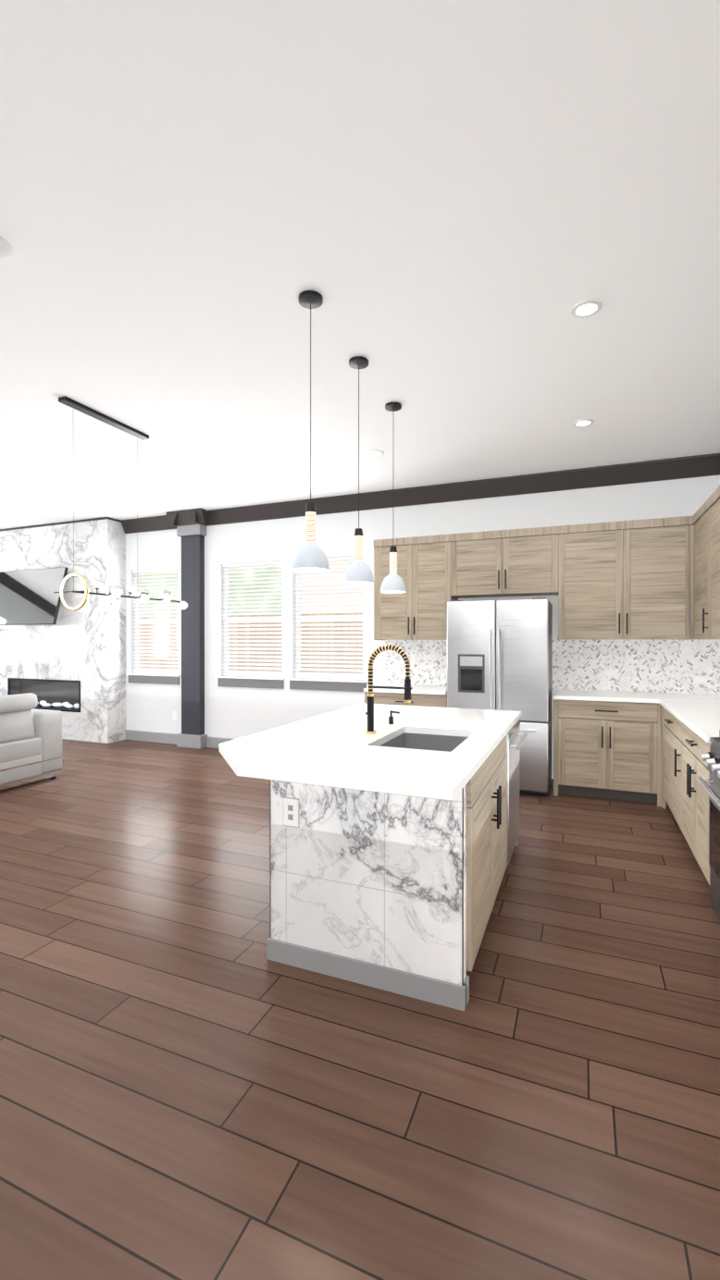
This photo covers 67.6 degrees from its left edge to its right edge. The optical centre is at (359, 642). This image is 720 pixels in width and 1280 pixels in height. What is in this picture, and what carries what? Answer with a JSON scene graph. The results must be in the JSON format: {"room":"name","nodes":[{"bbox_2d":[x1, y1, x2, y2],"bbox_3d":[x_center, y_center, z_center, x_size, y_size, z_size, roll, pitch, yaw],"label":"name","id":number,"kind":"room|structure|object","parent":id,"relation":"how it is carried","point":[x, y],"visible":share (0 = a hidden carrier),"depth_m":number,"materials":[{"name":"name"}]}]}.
{"room":"kitchen and living room","nodes":[
{"label":"kitchen and living room","id":0,"kind":"room"},
{"bbox_2d":[0,738,719,1279],"bbox_3d":[-3.402,1.461,2.797,11.250,0.100,9.450,0,0,22],"label":"floor","id":1,"kind":"structure","parent":0,"point":[196,1083],"depth_m":1.81,"materials":[{"name":"brown wood"}]},
{"bbox_2d":[0,692,63,789],"bbox_3d":[-3.726,0.949,5.228,0.995,0.903,1.124,0,0,22],"label":"sofa","id":2,"kind":"object","parent":1,"relation":"on","point":[30,743],"visible":1,"depth_m":5.22,"materials":[{"name":"white leather"}]},
{"bbox_2d":[0,516,125,743],"bbox_3d":[-4.561,-0.170,8.025,2.498,3.116,0.334,0,0,22],"label":"fireplace","id":3,"kind":"object","parent":1,"relation":"on","point":[70,665],"visible":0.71,"depth_m":7.65,"materials":[{"name":"stone"}]},
{"bbox_2d":[0,566,68,625],"bbox_3d":[-4.812,-0.656,7.795,1.420,0.812,0.286,0,0,22],"label":"tv","id":4,"kind":"object","parent":3,"relation":"attached to","point":[29,597],"visible":0.98,"depth_m":7.70,"materials":[{"name":"black"}]},
{"bbox_2d":[176,523,207,749],"bbox_3d":[-2.241,-0.083,7.173,0.390,2.950,0.138,0,0,22],"label":"pilaster column","id":5,"kind":"structure","parent":1,"relation":"on","point":[191,735],"depth_m":7.14,"materials":[{"name":"grey"}]},
{"bbox_2d":[266,714,527,1010],"bbox_3d":[0.377,0.968,3.057,0.959,0.885,1.824,0,0,22],"label":"kitchen island","id":6,"kind":"object","parent":1,"relation":"on","point":[394,830],"depth_m":2.24,"materials":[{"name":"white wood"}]},
{"bbox_2d":[251,718,403,744],"bbox_3d":[-0.163,0.508,2.986,0.671,0.035,0.600,0,0,22],"label":"island countertop","id":7,"kind":"structure","parent":6,"relation":"on","point":[307,730],"depth_m":2.92,"materials":[{"name":"white stone"}]},
{"bbox_2d":[363,644,412,734],"bbox_3d":[0.207,0.251,3.011,0.269,0.479,0.416,0,0,22],"label":"faucet","id":8,"kind":"object","parent":7,"relation":"on","point":[390,728],"depth_m":2.90,"materials":[{"name":"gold metal"}]},
{"bbox_2d":[218,735,484,803],"bbox_3d":[-0.138,0.511,2.321,1.226,0.035,0.610,0,0,22],"label":"island countertop","id":9,"kind":"structure","parent":6,"relation":"on","point":[427,773],"depth_m":2.18,"materials":[{"name":"white stone"}]},
{"bbox_2d":[310,703,520,737],"bbox_3d":[0.393,0.505,3.605,1.226,0.035,0.970,0,0,22],"label":"island countertop","id":10,"kind":"structure","parent":6,"relation":"on","point":[486,722],"depth_m":3.43,"materials":[{"name":"white stone"}]},
{"bbox_2d":[502,719,527,866],"bbox_3d":[0.989,0.916,3.399,0.087,0.775,0.600,0,0,22],"label":"dishwasher","id":11,"kind":"object","parent":6,"relation":"in","point":[513,744],"depth_m":3.29,"materials":[{"name":"silver metal"}]},
{"bbox_2d":[364,692,446,707],"bbox_3d":[0.570,0.956,5.755,0.868,0.885,0.621,0,0,22],"label":"base cabinet","id":12,"kind":"object","parent":1,"relation":"on","point":[384,698],"depth_m":5.44,"materials":[{"name":"brown wood"}]},
{"bbox_2d":[363,685,446,696],"bbox_3d":[0.561,0.496,5.736,0.868,0.035,0.640,0,0,22],"label":"countertop","id":13,"kind":"structure","parent":12,"relation":"on","point":[426,690],"depth_m":5.49,"materials":[{"name":"white stone"}]},
{"bbox_2d":[446,597,552,796],"bbox_3d":[1.383,0.498,5.287,0.920,1.805,0.806,0,0,22],"label":"fridge","id":14,"kind":"object","parent":1,"relation":"on","point":[498,655],"visible":0.75,"depth_m":4.93,"materials":[{"name":"grey metal"}]},
{"bbox_2d":[553,700,659,806],"bbox_3d":[2.293,0.959,5.043,0.876,0.885,0.621,0,0,22],"label":"base cabinet","id":15,"kind":"object","parent":1,"relation":"on","point":[602,748],"depth_m":4.76,"materials":[{"name":"brown wood"}]},
{"bbox_2d":[553,689,719,703],"bbox_3d":[2.567,0.500,4.907,1.486,0.035,0.640,0,0,22],"label":"countertop","id":16,"kind":"structure","parent":15,"relation":"on","point":[561,694],"depth_m":4.85,"materials":[{"name":"white stone"}]},
{"bbox_2d":[659,707,677,824],"bbox_3d":[2.671,0.964,4.000,0.621,0.885,1.020,0,0,22],"label":"base cabinet","id":17,"kind":"object","parent":1,"relation":"on","point":[668,724],"depth_m":4.22,"materials":[{"name":"brown wood"}]},
{"bbox_2d":[659,700,719,744],"bbox_3d":[2.475,0.506,3.576,0.640,0.035,1.890,0,0,22],"label":"countertop","id":18,"kind":"structure","parent":17,"relation":"on","point":[702,717],"depth_m":3.64,"materials":[{"name":"white stone"}]},
{"bbox_2d":[677,722,711,885],"bbox_3d":[2.328,0.968,3.170,0.621,0.885,1.022,0,0,22],"label":"base cabinet","id":19,"kind":"object","parent":1,"relation":"on","point":[693,799],"depth_m":3.26,"materials":[{"name":"brown wood"}]},
{"bbox_2d":[696,729,719,919],"bbox_3d":[1.939,0.794,2.359,0.685,1.238,0.757,0,0,22],"label":"stove","id":20,"kind":"object","parent":1,"relation":"on","point":[711,757],"visible":1,"depth_m":2.68,"materials":[{"name":"grey metal"}]},
{"bbox_2d":[0,0,719,529],"bbox_3d":[-3.402,-1.759,2.783,11.250,0.100,9.450,0,0,22],"label":"ceiling","id":21,"kind":"structure","parent":0,"point":[453,213],"depth_m":2.31,"materials":[{"name":"white paint"}]},
{"bbox_2d":[0,236,12,260],"bbox_3d":[-1.562,-1.685,2.299,0.136,0.038,0.136,0,0,22],"label":"smoke detector","id":22,"kind":"object","parent":21,"relation":"attached to","point":[6,250],"visible":1,"depth_m":2.30,"materials":[{"name":"white plastic"}]},
{"bbox_2d":[58,395,148,469],"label":"chandelier","id":23,"kind":"object","parent":21,"relation":"hanging from","point":[66,400],"depth_m":4.06,"materials":[{"name":"black metal"}]},
{"bbox_2d":[53,538,187,611],"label":"chandelier","id":24,"kind":"object","parent":21,"relation":"hanging from","point":[113,592],"depth_m":4.07,"materials":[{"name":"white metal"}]},
{"bbox_2d":[292,290,329,572],"bbox_3d":[-0.245,-1.032,2.668,0.183,1.348,0.183,0,0,-23],"label":"pendant light","id":25,"kind":"object","parent":21,"relation":"hanging from","point":[310,555],"depth_m":2.64,"materials":[{"name":"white metal"}]},
{"bbox_2d":[343,356,373,584],"bbox_3d":[-0.008,-1.035,3.274,0.183,1.348,0.183,0,0,-23],"label":"pendant light","id":26,"kind":"object","parent":21,"relation":"hanging from","point":[358,572],"depth_m":3.25,"materials":[{"name":"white metal"}]},
{"bbox_2d":[367,450,383,456],"bbox_3d":[0.144,-1.711,4.875,0.148,0.010,0.148,0,0,-23],"label":"recessed light","id":27,"kind":"object","parent":21,"relation":"in","point":[375,453],"depth_m":4.87,"materials":[{"name":"white plastic"}]},
{"bbox_2d":[380,401,406,593],"bbox_3d":[0.241,-1.038,3.889,0.183,1.348,0.183,0,0,-23],"label":"pendant light","id":28,"kind":"object","parent":21,"relation":"hanging from","point":[392,583],"depth_m":3.86,"materials":[{"name":"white metal"}]},
{"bbox_2d":[572,418,593,427],"bbox_3d":[1.738,-1.708,4.191,0.148,0.010,0.148,0,0,13],"label":"recessed light","id":29,"kind":"object","parent":21,"relation":"in","point":[581,423],"depth_m":4.19,"materials":[{"name":"white plastic"}]},
{"bbox_2d":[570,298,602,318],"bbox_3d":[1.157,-1.701,2.747,0.148,0.010,0.148,0,0,13],"label":"recessed light","id":30,"kind":"object","parent":21,"relation":"in","point":[586,308],"depth_m":2.74,"materials":[{"name":"white plastic"}]},
{"bbox_2d":[125,474,719,778],"bbox_3d":[-1.629,-0.168,7.083,11.250,3.120,0.160,0,0,22],"label":"wall","id":31,"kind":"structure","parent":0,"point":[235,712],"depth_m":6.59,"materials":[{"name":"white paint"}]},
{"bbox_2d":[121,515,176,533],"bbox_3d":[-2.843,-1.640,7.437,1.130,0.175,0.098,0,0,22],"label":"crown molding","id":32,"kind":"structure","parent":31,"relation":"attached to","point":[155,523],"depth_m":7.49,"materials":[{"name":"brown wood"}]},
{"bbox_2d":[125,729,176,744],"bbox_3d":[-2.874,1.320,7.507,1.030,0.140,0.016,0,0,22],"label":"baseboard","id":33,"kind":"structure","parent":31,"relation":"attached to","point":[162,737],"depth_m":7.51,"materials":[{"name":"grey"}]},
{"bbox_2d":[126,570,180,684],"bbox_3d":[-2.856,-0.227,7.556,0.930,1.605,0.175,0,0,22],"label":"window","id":34,"kind":"structure","parent":31,"relation":"in","point":[138,677],"depth_m":7.58,"materials":[{"name":"white plastic"}]},
{"bbox_2d":[132,567,177,673],"label":"window blinds","id":35,"kind":"object","parent":31,"relation":"attached to","point":[166,570],"depth_m":7.55,"materials":[{"name":"white plastic"}]},
{"bbox_2d":[172,711,176,719],"bbox_3d":[-2.535,1.000,7.371,0.072,0.116,0.006,0,0,22],"label":"outlet","id":36,"kind":"object","parent":31,"relation":"attached to","point":[174,715],"visible":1,"depth_m":7.37,"materials":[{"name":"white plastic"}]},
{"bbox_2d":[165,507,206,527],"bbox_3d":[-2.282,-1.638,7.065,0.570,0.175,0.100,0,0,22],"label":"crown molding","id":37,"kind":"structure","parent":31,"relation":"attached to","point":[194,516],"depth_m":7.05,"materials":[{"name":"wood"}]},
{"bbox_2d":[206,736,234,748],"bbox_3d":[-0.873,1.324,6.680,2.520,0.140,0.016,0,0,22],"label":"baseboard","id":38,"kind":"structure","parent":31,"relation":"attached to","point":[211,742],"depth_m":7.10,"materials":[{"name":"grey"}]},
{"bbox_2d":[216,564,284,689],"bbox_3d":[-1.387,-0.225,6.948,1.010,1.605,0.175,0,0,22],"label":"window","id":39,"kind":"structure","parent":31,"relation":"in","point":[255,682],"depth_m":6.96,"materials":[{"name":"white plastic"}]},
{"bbox_2d":[221,560,281,676],"label":"window blinds","id":40,"kind":"object","parent":31,"relation":"attached to","point":[227,566],"depth_m":6.94,"materials":[{"name":"white plastic"}]},
{"bbox_2d":[287,558,367,691],"bbox_3d":[-0.375,-0.223,6.530,1.040,1.605,0.175,0,0,22],"label":"window","id":41,"kind":"structure","parent":31,"relation":"in","point":[314,683],"depth_m":6.54,"materials":[{"name":"white plastic"}]},
{"bbox_2d":[294,555,363,678],"label":"window blinds","id":42,"kind":"object","parent":31,"relation":"attached to","point":[345,559],"depth_m":6.52,"materials":[{"name":"white plastic"}]},
{"bbox_2d":[373,533,459,640],"bbox_3d":[0.640,-0.575,5.865,0.909,1.086,0.351,0,0,22],"label":"upper cabinet","id":43,"kind":"object","parent":31,"relation":"attached to","point":[426,565],"depth_m":5.69,"materials":[{"name":"brown wood"}]},
{"bbox_2d":[202,453,719,526],"bbox_3d":[0.567,-1.634,6.028,5.870,0.175,0.098,0,0,22],"label":"ceiling beam","id":44,"kind":"structure","parent":31,"relation":"attached to","point":[667,469],"depth_m":5.68,"materials":[{"name":"brown wood"}]},
{"bbox_2d":[455,526,548,598],"bbox_3d":[1.485,-0.798,5.515,1.040,0.636,0.351,0,0,22],"label":"upper cabinet","id":45,"kind":"object","parent":31,"relation":"attached to","point":[513,562],"depth_m":5.35,"materials":[{"name":"brown wood"}]},
{"bbox_2d":[548,516,685,640],"bbox_3d":[2.451,-0.571,5.084,1.200,1.086,0.412,0,0,22],"label":"upper cabinet","id":46,"kind":"object","parent":31,"relation":"attached to","point":[638,606],"depth_m":4.95,"materials":[{"name":"brown wood"}]},
{"bbox_2d":[685,499,707,640],"bbox_3d":[2.937,-0.568,4.365,0.412,1.086,0.710,0,0,22],"label":"upper cabinet","id":47,"kind":"object","parent":31,"relation":"attached to","point":[696,524],"depth_m":4.58,"materials":[{"name":"brown wood"}]},
{"bbox_2d":[707,485,719,640],"bbox_3d":[2.704,-0.565,3.722,0.351,1.086,0.903,0,0,22],"label":"upper cabinet","id":48,"kind":"object","parent":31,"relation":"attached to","point":[713,500],"depth_m":4.00,"materials":[{"name":"brown wood"}]},
{"label":"outside","id":49,"kind":"structure","parent":0,"visible":0},
{"bbox_2d":[140,566,281,618],"bbox_3d":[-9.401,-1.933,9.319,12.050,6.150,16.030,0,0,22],"label":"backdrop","id":50,"kind":"structure","parent":49,"point":[244,581],"depth_m":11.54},
{"bbox_2d":[140,612,362,673],"bbox_3d":[-3.346,0.604,4.540,26.000,2.300,22.000,0,0,22],"label":"fence","id":51,"kind":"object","parent":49,"point":[333,626],"depth_m":10.50,"materials":[{"name":"brown wood"}]},
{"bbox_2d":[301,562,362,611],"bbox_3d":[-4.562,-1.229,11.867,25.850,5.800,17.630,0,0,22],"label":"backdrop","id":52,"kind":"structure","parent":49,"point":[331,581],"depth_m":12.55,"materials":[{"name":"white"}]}
]}

